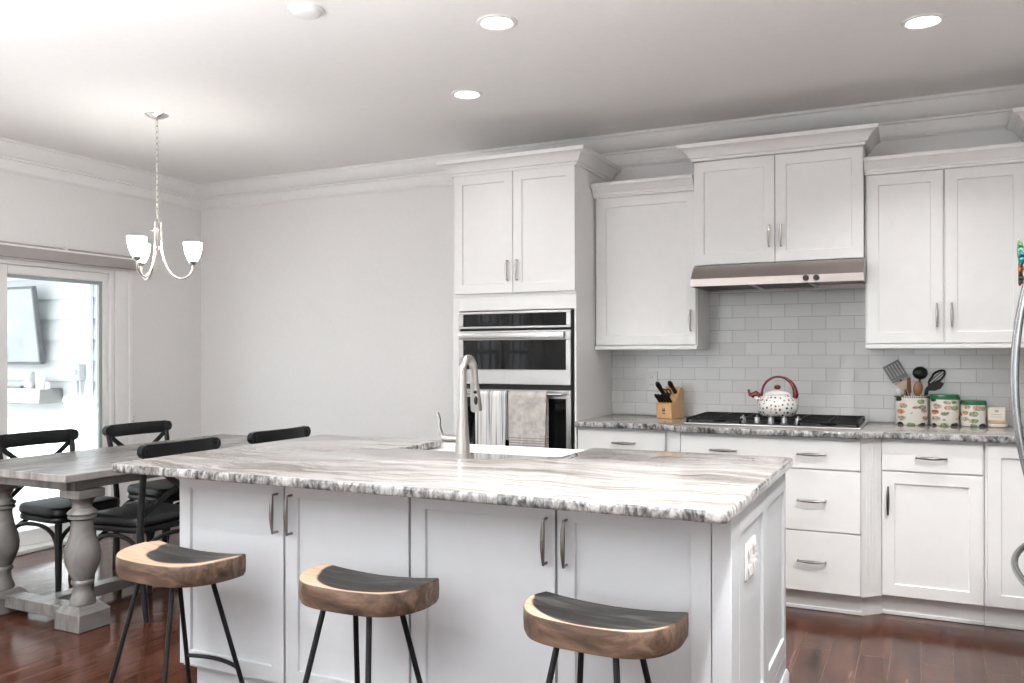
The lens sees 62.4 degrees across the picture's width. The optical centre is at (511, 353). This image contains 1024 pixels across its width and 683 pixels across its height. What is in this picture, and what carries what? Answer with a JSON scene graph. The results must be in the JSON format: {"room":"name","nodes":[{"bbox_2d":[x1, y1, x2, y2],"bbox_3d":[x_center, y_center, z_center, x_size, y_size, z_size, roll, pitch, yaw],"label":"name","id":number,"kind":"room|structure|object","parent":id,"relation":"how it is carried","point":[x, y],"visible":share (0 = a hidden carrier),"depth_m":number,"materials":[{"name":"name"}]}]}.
{"room":"kitchen","nodes":[
{"label":"kitchen","id":0,"kind":"room"},
{"bbox_2d":[0,171,201,501],"bbox_3d":[-4.521,-0.034,3.329,0.150,2.727,8.456,0,0,26],"label":"wall","id":1,"kind":"structure","parent":0,"point":[166,309],"depth_m":6.61,"materials":[{"name":"beige paint"}]},
{"bbox_2d":[0,241,139,555],"bbox_3d":[-3.409,0.292,5.496,0.244,2.072,2.225,0,0,26],"label":"door","id":2,"kind":"structure","parent":1,"relation":"in","point":[114,286],"depth_m":6.25,"materials":[{"name":"white paint"}]},
{"bbox_2d":[0,84,1023,210],"bbox_3d":[-1.497,-1.305,1.865,6.575,0.196,8.456,0,0,26],"label":"trim","id":3,"kind":"structure","parent":1,"relation":"attached to","point":[989,108],"depth_m":5.59,"materials":[{"name":"white paint"}]},
{"bbox_2d":[0,0,1023,183],"bbox_3d":[-1.498,-1.454,1.865,6.875,0.100,8.756,0,0,26],"label":"ceiling","id":4,"kind":"structure","parent":0,"point":[246,88],"depth_m":4.14,"materials":[{"name":"paint"}]},
{"bbox_2d":[126,112,201,279],"bbox_3d":[-2.117,-0.921,4.946,0.433,0.962,0.435,0,0,26],"label":"chandelier","id":5,"kind":"object","parent":4,"relation":"hanging from","point":[139,250],"visible":1,"depth_m":4.95,"materials":[{"name":"white glass"}]},
{"bbox_2d":[132,256,141,260],"bbox_3d":[-2.116,-0.538,4.763,0.052,0.026,0.051,0,0,26],"label":"socket","id":6,"kind":"object","parent":5,"relation":"attached to","point":[136,258],"depth_m":4.75,"materials":[{"name":"silver metal"}]},
{"bbox_2d":[138,262,145,266],"bbox_3d":[-2.232,-0.538,5.082,0.052,0.026,0.051,0,0,26],"label":"socket","id":7,"kind":"object","parent":5,"relation":"attached to","point":[140,264],"depth_m":5.07,"materials":[{"name":"silver metal"}]},
{"bbox_2d":[188,261,196,265],"bbox_3d":[-1.897,-0.539,5.023,0.052,0.026,0.051,0,0,26],"label":"socket","id":8,"kind":"object","parent":5,"relation":"attached to","point":[192,263],"depth_m":5.01,"materials":[{"name":"silver metal"}]},
{"bbox_2d":[288,2,324,19],"bbox_3d":[-0.837,-1.391,3.442,0.144,0.026,0.144,0,0,26],"label":"smoke detector","id":9,"kind":"object","parent":4,"relation":"attached to","point":[302,10],"visible":1,"depth_m":3.41,"materials":[{"name":"white plastic"}]},
{"bbox_2d":[451,89,482,99],"bbox_3d":[-0.243,-1.402,4.569,0.172,0.008,0.172,0,0,26],"label":"recessed light","id":10,"kind":"object","parent":4,"relation":"in","point":[464,94],"visible":1,"depth_m":4.56,"materials":[{"name":"white plastic"}]},
{"bbox_2d":[477,14,516,30],"bbox_3d":[-0.064,-1.403,3.579,0.172,0.008,0.172,0,0,26],"label":"recessed light","id":11,"kind":"object","parent":4,"relation":"in","point":[493,22],"visible":1,"depth_m":3.57,"materials":[{"name":"white plastic"}]},
{"bbox_2d":[901,13,945,29],"bbox_3d":[1.742,-1.407,3.578,0.172,0.008,0.172,0,0,26],"label":"recessed light","id":12,"kind":"object","parent":4,"relation":"in","point":[927,20],"visible":1,"depth_m":3.57,"materials":[{"name":"white plastic"}]},
{"bbox_2d":[0,526,1023,682],"bbox_3d":[-1.492,1.353,1.865,6.875,0.060,8.756,0,0,26],"label":"floor","id":13,"kind":"structure","parent":0,"point":[822,646],"depth_m":3.80,"materials":[{"name":"brown wood"}]},
{"bbox_2d":[0,429,119,592],"bbox_3d":[-2.527,0.885,4.740,0.510,0.883,0.514,0,0,26],"label":"dining chair","id":14,"kind":"object","parent":13,"relation":"on","point":[53,510],"visible":0.56,"depth_m":4.65,"materials":[{"name":"black wood"}]},
{"bbox_2d":[19,496,119,517],"bbox_3d":[-2.477,0.844,4.715,0.398,0.052,0.424,0,0,26],"label":"cushion","id":15,"kind":"object","parent":14,"relation":"on","point":[53,507],"depth_m":4.59,"materials":[{"name":"black leather"}]},
{"bbox_2d":[0,434,249,633],"bbox_3d":[-2.063,0.944,4.945,0.865,0.760,1.845,0,0,26],"label":"dining table","id":16,"kind":"object","parent":13,"relation":"on","point":[78,476],"visible":0.45,"depth_m":4.16,"materials":[{"name":"grey wood"}]},
{"bbox_2d":[102,420,179,566],"bbox_3d":[-2.223,0.884,5.370,0.510,0.883,0.514,0,0,26],"label":"dining chair","id":17,"kind":"object","parent":13,"relation":"on","point":[155,489],"visible":0.32,"depth_m":5.28,"materials":[{"name":"black wood"}]},
{"bbox_2d":[127,478,179,496],"bbox_3d":[-2.172,0.843,5.345,0.398,0.052,0.424,0,0,26],"label":"cushion","id":18,"kind":"object","parent":17,"relation":"on","point":[156,488],"depth_m":5.20,"materials":[{"name":"black leather"}]},
{"bbox_2d":[92,436,220,623],"bbox_3d":[-1.886,0.884,4.418,0.510,0.883,0.514,0,0,26],"label":"dining chair","id":19,"kind":"object","parent":13,"relation":"on","point":[142,517],"visible":0.45,"depth_m":4.26,"materials":[{"name":"black wood"}]},
{"bbox_2d":[94,502,179,526],"bbox_3d":[-1.937,0.843,4.443,0.398,0.052,0.424,0,0,26],"label":"cushion","id":20,"kind":"object","parent":19,"relation":"on","point":[166,514],"depth_m":4.31,"materials":[{"name":"black leather"}]},
{"bbox_2d":[108,541,245,682],"bbox_3d":[-1.179,1.008,2.960,0.475,0.628,0.420,0,0,29],"label":"bar stool","id":21,"kind":"object","parent":13,"relation":"on","point":[153,563],"visible":1,"depth_m":2.89,"materials":[{"name":"brown wood"}]},
{"bbox_2d":[247,426,310,443],"bbox_3d":[-1.562,0.883,5.089,0.510,0.883,0.514,0,0,26],"label":"dining chair","id":22,"kind":"object","parent":13,"relation":"on","point":[256,437],"visible":0.09,"depth_m":4.93,"materials":[{"name":"black wood"}]},
{"bbox_2d":[299,564,438,682],"bbox_3d":[-0.465,1.007,2.620,0.450,0.628,0.420,0,0,26],"label":"bar stool","id":23,"kind":"object","parent":13,"relation":"on","point":[326,587],"visible":1,"depth_m":2.55,"materials":[{"name":"brown wood"}]},
{"bbox_2d":[180,448,788,682],"bbox_3d":[-0.113,0.881,3.260,2.120,0.878,1.090,0,0,26],"label":"kitchen island","id":24,"kind":"object","parent":13,"relation":"on","point":[487,560],"visible":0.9,"depth_m":2.78,"materials":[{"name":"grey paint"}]},
{"bbox_2d":[112,435,792,523],"bbox_3d":[-0.203,0.424,3.231,2.290,0.034,1.260,0,0,26],"label":"island countertop","id":25,"kind":"structure","parent":24,"relation":"on","point":[682,486],"depth_m":2.91,"materials":[{"name":"grey stone"}]},
{"bbox_2d":[437,355,481,453],"bbox_3d":[-0.218,0.204,3.538,0.152,0.404,0.181,0,0,26],"label":"faucet","id":26,"kind":"object","parent":25,"relation":"on","point":[461,439],"visible":1,"depth_m":3.46,"materials":[{"name":"silver metal"}]},
{"bbox_2d":[435,443,583,456],"bbox_3d":[-0.070,0.540,3.666,0.748,0.240,0.412,0,0,26],"label":"sink","id":27,"kind":"object","parent":25,"relation":"in","point":[474,448],"visible":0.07,"depth_m":3.82,"materials":[{"name":"white ceramic"}]},
{"bbox_2d":[745,535,755,580],"bbox_3d":[0.747,0.635,2.637,0.012,0.110,0.153,0,0,26],"label":"outlet","id":28,"kind":"object","parent":24,"relation":"attached to","point":[750,546],"visible":1,"depth_m":2.60,"materials":[{"name":"white plastic"}]},
{"bbox_2d":[436,145,620,448],"bbox_3d":[0.124,0.058,5.388,0.982,2.524,0.701,0,0,26],"label":"oven tower","id":29,"kind":"object","parent":13,"relation":"on","point":[524,239],"visible":0.63,"depth_m":5.12,"materials":[{"name":"white paint"}]},
{"bbox_2d":[459,309,574,448],"bbox_3d":[0.122,0.284,5.349,0.764,1.092,0.624,0,0,26],"label":"wall oven","id":30,"kind":"object","parent":29,"relation":"in","point":[527,350],"visible":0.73,"depth_m":5.08,"materials":[{"name":"silver metal"}]},
{"bbox_2d":[475,390,508,445],"bbox_3d":[-0.123,0.397,5.126,0.216,0.350,0.047,0,0,26],"label":"towel","id":31,"kind":"object","parent":30,"relation":"hanging from","point":[492,423],"visible":0.9,"depth_m":5.10,"materials":[{"name":"grey fabric"}]},
{"bbox_2d":[508,391,548,447],"bbox_3d":[0.095,0.398,5.021,0.248,0.354,0.046,0,0,26],"label":"towel","id":32,"kind":"object","parent":30,"relation":"hanging from","point":[528,411],"visible":0.98,"depth_m":5.00,"materials":[{"name":"beige fabric"}]},
{"bbox_2d":[523,591,688,682],"bbox_3d":[0.233,1.005,2.282,0.452,0.628,0.420,0,0,29],"label":"bar stool","id":33,"kind":"object","parent":13,"relation":"on","point":[556,621],"visible":1,"depth_m":2.21,"materials":[{"name":"brown wood"}]},
{"bbox_2d":[578,427,667,450],"bbox_3d":[0.752,0.872,5.095,0.543,0.892,0.672,0,0,26],"label":"base cabinet","id":34,"kind":"object","parent":13,"relation":"on","point":[611,438],"visible":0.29,"depth_m":4.82,"materials":[{"name":"white paint"}]},
{"bbox_2d":[668,431,881,615],"bbox_3d":[1.471,0.870,4.699,1.091,0.892,0.758,0,0,26],"label":"base cabinet","id":35,"kind":"object","parent":13,"relation":"on","point":[834,486],"visible":0.58,"depth_m":4.27,"materials":[{"name":"white paint"}]},
{"bbox_2d":[574,414,1023,443],"bbox_3d":[1.813,0.405,4.538,2.944,0.034,0.749,0,0,26],"label":"countertop","id":36,"kind":"structure","parent":35,"relation":"on","point":[871,430],"depth_m":4.39,"materials":[{"name":"grey stone"}]},
{"bbox_2d":[656,386,683,418],"bbox_3d":[0.966,0.294,5.160,0.104,0.190,0.150,0,0,42],"label":"knife block","id":37,"kind":"object","parent":36,"relation":"on","point":[673,410],"visible":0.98,"depth_m":5.12,"materials":[{"name":"brown wood"}]},
{"bbox_2d":[655,381,665,394],"bbox_3d":[0.908,0.217,5.138,0.032,0.102,0.110,0,0,43],"label":"knife","id":38,"kind":"object","parent":37,"relation":"in","point":[658,385],"visible":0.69,"depth_m":5.12,"materials":[{"name":"black plastic"}]},
{"bbox_2d":[663,388,671,395],"bbox_3d":[0.941,0.235,5.132,0.057,0.053,0.057,0,0,-4],"label":"scissors","id":39,"kind":"object","parent":37,"relation":"in","point":[667,392],"visible":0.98,"depth_m":5.13,"materials":[{"name":"black plastic"}]},
{"bbox_2d":[668,381,676,393],"bbox_3d":[0.972,0.202,5.117,0.032,0.082,0.088,0,0,44],"label":"knife","id":40,"kind":"object","parent":37,"relation":"in","point":[670,384],"visible":1,"depth_m":5.10,"materials":[{"name":"black plastic"}]},
{"bbox_2d":[684,412,866,429],"bbox_3d":[1.480,0.360,4.733,0.915,0.056,0.530,0,0,26],"label":"cooktop","id":41,"kind":"object","parent":36,"relation":"in","point":[844,422],"visible":0.99,"depth_m":4.60,"materials":[{"name":"metal"}]},
{"bbox_2d":[748,376,798,416],"bbox_3d":[1.494,0.236,4.778,0.219,0.228,0.240,0,0,-25],"label":"kettle","id":42,"kind":"object","parent":41,"relation":"on","point":[776,403],"visible":0.99,"depth_m":4.71,"materials":[{"name":"white ceramic"}]},
{"bbox_2d":[894,395,928,424],"bbox_3d":[2.210,0.308,4.672,0.173,0.158,0.149,0,0,26],"label":"utensil crock","id":43,"kind":"object","parent":36,"relation":"on","point":[912,409],"visible":0.93,"depth_m":4.61,"materials":[{"name":"ceramic"}]},
{"bbox_2d":[883,359,907,395],"bbox_3d":[2.181,0.199,4.742,0.183,0.337,0.011,0,0,29],"label":"slotted turner","id":44,"kind":"object","parent":43,"relation":"in","point":[904,374],"visible":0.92,"depth_m":4.75,"materials":[{"name":"black plastic"}]},
{"bbox_2d":[896,388,903,395],"bbox_3d":[2.150,0.275,4.678,0.046,0.181,0.017,0,0,26],"label":"spoon","id":45,"kind":"object","parent":43,"relation":"in","point":[898,391],"visible":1,"depth_m":4.67,"materials":[{"name":"plastic"}]},
{"bbox_2d":[895,379,906,395],"bbox_3d":[2.146,0.252,4.645,0.079,0.228,0.014,0,0,16],"label":"spatula","id":46,"kind":"object","parent":43,"relation":"in","point":[902,385],"visible":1,"depth_m":4.64,"materials":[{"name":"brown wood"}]},
{"bbox_2d":[907,378,910,395],"bbox_3d":[2.198,0.248,4.667,0.032,0.236,0.019,0,0,-38],"label":"wooden spatula","id":47,"kind":"object","parent":43,"relation":"in","point":[908,379],"visible":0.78,"depth_m":4.66,"materials":[{"name":"brown wood"}]},
{"bbox_2d":[913,381,922,395],"bbox_3d":[2.220,0.257,4.616,0.047,0.218,0.016,0,0,26],"label":"wooden spoon","id":48,"kind":"object","parent":43,"relation":"in","point":[918,387],"visible":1,"depth_m":4.61,"materials":[{"name":"brown wood"}]},
{"bbox_2d":[912,367,927,381],"bbox_3d":[2.258,0.217,4.674,0.076,0.296,0.058,0,0,26],"label":"ladle","id":49,"kind":"object","parent":43,"relation":"in","point":[919,373],"visible":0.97,"depth_m":4.65,"materials":[{"name":"black plastic"}]},
{"bbox_2d":[924,381,943,395],"bbox_3d":[2.290,0.257,4.606,0.120,0.218,0.018,0,0,35],"label":"spoonula","id":50,"kind":"object","parent":43,"relation":"in","point":[933,386],"visible":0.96,"depth_m":4.60,"materials":[{"name":"black plastic"}]},
{"bbox_2d":[926,369,945,394],"bbox_3d":[2.331,0.225,4.671,0.126,0.282,0.012,0,0,24],"label":"slotted spoon","id":51,"kind":"object","parent":43,"relation":"in","point":[941,370],"visible":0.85,"depth_m":4.66,"materials":[{"name":"black plastic"}]},
{"bbox_2d":[929,394,959,425],"bbox_3d":[2.358,0.302,4.605,0.152,0.169,0.130,0,0,26],"label":"canister","id":52,"kind":"object","parent":36,"relation":"on","point":[944,408],"visible":1,"depth_m":4.55,"materials":[{"name":"ceramic"}]},
{"bbox_2d":[960,400,986,426],"bbox_3d":[2.484,0.317,4.548,0.128,0.139,0.110,0,0,26],"label":"canister","id":53,"kind":"object","parent":36,"relation":"on","point":[972,412],"visible":1,"depth_m":4.50,"materials":[{"name":"ceramic"}]},
{"bbox_2d":[988,423,1007,426],"bbox_3d":[2.582,0.378,4.489,0.096,0.016,0.096,0,0,26],"label":"tin","id":54,"kind":"object","parent":36,"relation":"on","point":[989,425],"visible":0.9,"depth_m":4.45,"materials":[{"name":"beige metal"}]},
{"bbox_2d":[988,421,1006,423],"bbox_3d":[2.581,0.362,4.490,0.092,0.015,0.092,0,0,26],"label":"tin","id":55,"kind":"object","parent":54,"relation":"on","point":[989,422],"visible":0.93,"depth_m":4.45,"materials":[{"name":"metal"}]},
{"bbox_2d":[987,407,1004,420],"bbox_3d":[2.576,0.319,4.491,0.080,0.071,0.041,0,0,26],"label":"box","id":56,"kind":"object","parent":55,"relation":"on","point":[994,413],"visible":1,"depth_m":4.47,"materials":[{"name":"beige cardboard"}]},
{"bbox_2d":[882,439,984,625],"bbox_3d":[2.185,0.869,4.402,0.452,0.892,0.672,0,0,26],"label":"base cabinet","id":57,"kind":"object","parent":13,"relation":"on","point":[933,491],"visible":0.96,"depth_m":4.14,"materials":[{"name":"white paint"}]},
{"bbox_2d":[984,443,1023,629],"bbox_3d":[2.773,0.867,4.117,0.852,0.892,0.672,0,0,26],"label":"base cabinet","id":58,"kind":"object","parent":13,"relation":"on","point":[1003,474],"visible":0.89,"depth_m":4.01,"materials":[{"name":"white paint"}]},
{"bbox_2d":[1010,280,1023,585],"bbox_3d":[1.919,0.426,2.405,0.861,1.780,0.900,0,0,26],"label":"refrigerator","id":59,"kind":"object","parent":13,"relation":"on","point":[1019,318],"visible":1,"depth_m":2.54,"materials":[{"name":"metal"}]},
{"bbox_2d":[1017,239,1023,256],"bbox_3d":[1.693,-0.349,2.786,0.047,0.064,0.063,0,0,26],"label":"magnet","id":60,"kind":"object","parent":59,"relation":"attached to","point":[1019,242],"visible":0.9,"depth_m":2.78,"materials":[{"name":"green plastic"}]},
{"bbox_2d":[1018,271,1023,285],"bbox_3d":[1.690,-0.249,2.776,0.044,0.048,0.050,0,0,26],"label":"magnet","id":61,"kind":"object","parent":59,"relation":"attached to","point":[1020,275],"visible":1,"depth_m":2.77},
{"bbox_2d":[1018,249,1023,266],"bbox_3d":[1.681,-0.316,2.759,0.046,0.060,0.060,0,0,26],"label":"magnet","id":62,"kind":"object","parent":59,"relation":"attached to","point":[1020,253],"visible":1,"depth_m":2.75,"materials":[{"name":"teal plastic"}]},
{"bbox_2d":[1018,264,1023,272],"bbox_3d":[1.694,-0.284,2.785,0.044,0.053,0.053,0,0,26],"label":"magnet","id":63,"kind":"object","parent":59,"relation":"attached to","point":[1021,268],"visible":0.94,"depth_m":2.78,"materials":[{"name":"orange plastic"}]},
{"bbox_2d":[201,128,1023,448],"bbox_3d":[0.379,-0.044,5.739,6.875,2.727,0.150,0,0,26],"label":"wall","id":64,"kind":"structure","parent":0,"point":[332,315],"depth_m":6.49,"materials":[{"name":"beige paint"}]},
{"bbox_2d":[590,174,708,349],"bbox_3d":[0.852,-0.535,5.204,0.637,1.016,0.386,0,0,26],"label":"upper cabinet","id":65,"kind":"object","parent":64,"relation":"attached to","point":[646,300],"visible":0.98,"depth_m":5.09,"materials":[{"name":"white paint"}]},
{"bbox_2d":[690,258,865,291],"bbox_3d":[1.525,-0.446,4.812,0.909,0.126,0.504,0,0,26],"label":"range hood","id":66,"kind":"object","parent":64,"relation":"attached to","point":[842,273],"visible":0.98,"depth_m":4.66,"materials":[{"name":"metal"}]},
{"bbox_2d":[677,123,880,265],"bbox_3d":[1.530,-0.859,4.844,1.066,0.696,0.442,0,0,26],"label":"upper cabinet","id":67,"kind":"object","parent":64,"relation":"attached to","point":[810,205],"visible":0.98,"depth_m":4.69,"materials":[{"name":"white paint"}]},
{"bbox_2d":[611,287,1023,425],"bbox_3d":[1.977,-0.069,4.878,2.947,0.911,0.006,0,0,26],"label":"backsplash","id":68,"kind":"structure","parent":64,"relation":"attached to","point":[815,339],"depth_m":5.00,"materials":[{"name":"white tile"}]},
{"bbox_2d":[646,371,657,390],"bbox_3d":[0.893,0.173,5.395,0.076,0.124,0.008,0,0,26],"label":"outlet","id":69,"kind":"object","parent":68,"relation":"attached to","point":[651,376],"visible":0.98,"depth_m":5.39,"materials":[{"name":"white plastic"}]},
{"bbox_2d":[864,142,1023,348],"bbox_3d":[2.298,-0.538,4.504,0.756,1.016,0.386,0,0,26],"label":"upper cabinet","id":70,"kind":"object","parent":64,"relation":"attached to","point":[943,228],"visible":0.99,"depth_m":4.38,"materials":[{"name":"white paint"}]},
{"bbox_2d":[1007,107,1023,140],"bbox_3d":[2.881,-0.621,4.191,0.716,1.179,0.442,0,0,26],"label":"upper cabinet","id":71,"kind":"object","parent":64,"relation":"attached to","point":[1015,124],"visible":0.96,"depth_m":4.28,"materials":[{"name":"white paint"}]},
{"label":"outside","id":72,"kind":"structure","parent":0,"visible":0},
{"bbox_2d":[13,500,50,530],"bbox_3d":[-6.115,1.424,5.843,4.895,0.060,5.190,0,0,26],"label":"floor","id":73,"kind":"structure","parent":72,"point":[16,513],"depth_m":7.13,"materials":[{"name":"concrete"}]},
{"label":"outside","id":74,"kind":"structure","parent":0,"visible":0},
{"bbox_2d":[7,278,96,500],"bbox_3d":[-4.974,-0.139,8.209,4.895,3.060,0.054,0,0,26],"label":"wall","id":75,"kind":"structure","parent":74,"point":[56,300],"depth_m":7.85,"materials":[{"name":"white"}]},
{"bbox_2d":[7,286,44,364],"bbox_3d":[-4.941,-0.263,8.043,1.320,0.721,0.123,0,0,26],"label":"television","id":76,"kind":"object","parent":75,"relation":"attached to","point":[24,336],"visible":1,"depth_m":7.83,"materials":[{"name":"grey glass"}]},
{"bbox_2d":[7,387,62,403],"bbox_3d":[-4.992,0.384,8.061,1.790,0.138,0.235,0,0,26],"label":"mantel shelf","id":77,"kind":"object","parent":75,"relation":"attached to","point":[24,395],"visible":0.94,"depth_m":7.67,"materials":[{"name":"white wood"}]},
{"bbox_2d":[7,386,23,387],"bbox_3d":[-4.629,0.304,7.858,0.220,0.018,0.035,0,0,26],"label":"remote control","id":78,"kind":"object","parent":77,"relation":"on","point":[7,386],"visible":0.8,"depth_m":7.83,"materials":[{"name":"grey plastic"}]},
{"bbox_2d":[24,372,35,387],"bbox_3d":[-4.421,0.237,7.760,0.110,0.152,0.110,0,0,26],"label":"vase","id":79,"kind":"object","parent":77,"relation":"on","point":[29,381],"visible":0.94,"depth_m":7.73,"materials":[{"name":"white ceramic"}]},
{"bbox_2d":[35,377,46,387],"bbox_3d":[-4.295,0.263,7.699,0.096,0.100,0.096,0,0,26],"label":"cup","id":80,"kind":"object","parent":77,"relation":"on","point":[40,381],"visible":0.99,"depth_m":7.66,"materials":[{"name":"white ceramic"}]},
{"bbox_2d":[45,381,49,388],"bbox_3d":[-4.219,0.279,7.673,0.040,0.068,0.040,0,0,26],"label":"candle","id":81,"kind":"object","parent":77,"relation":"on","point":[47,384],"visible":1,"depth_m":7.66,"materials":[{"name":"white wax"}]},
{"bbox_2d":[72,364,84,450],"bbox_3d":[-3.895,0.734,7.578,0.105,1.290,0.079,0,0,26],"label":"electrical box","id":82,"kind":"object","parent":75,"relation":"attached to","point":[78,370],"visible":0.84,"depth_m":7.57,"materials":[{"name":"white plastic"}]},
{"bbox_2d":[76,283,93,449],"bbox_3d":[-3.859,-0.146,7.626,0.190,3.050,0.038,0,0,26],"label":"trim","id":83,"kind":"structure","parent":75,"relation":"attached to","point":[84,292],"depth_m":7.59,"materials":[{"name":"white wood"}]},
{"bbox_2d":[91,402,96,413],"bbox_3d":[-3.681,0.482,7.498,0.060,0.105,0.115,0,0,26],"label":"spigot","id":84,"kind":"object","parent":75,"relation":"attached to","point":[95,407],"visible":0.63,"depth_m":7.46,"materials":[{"name":"white metal"}]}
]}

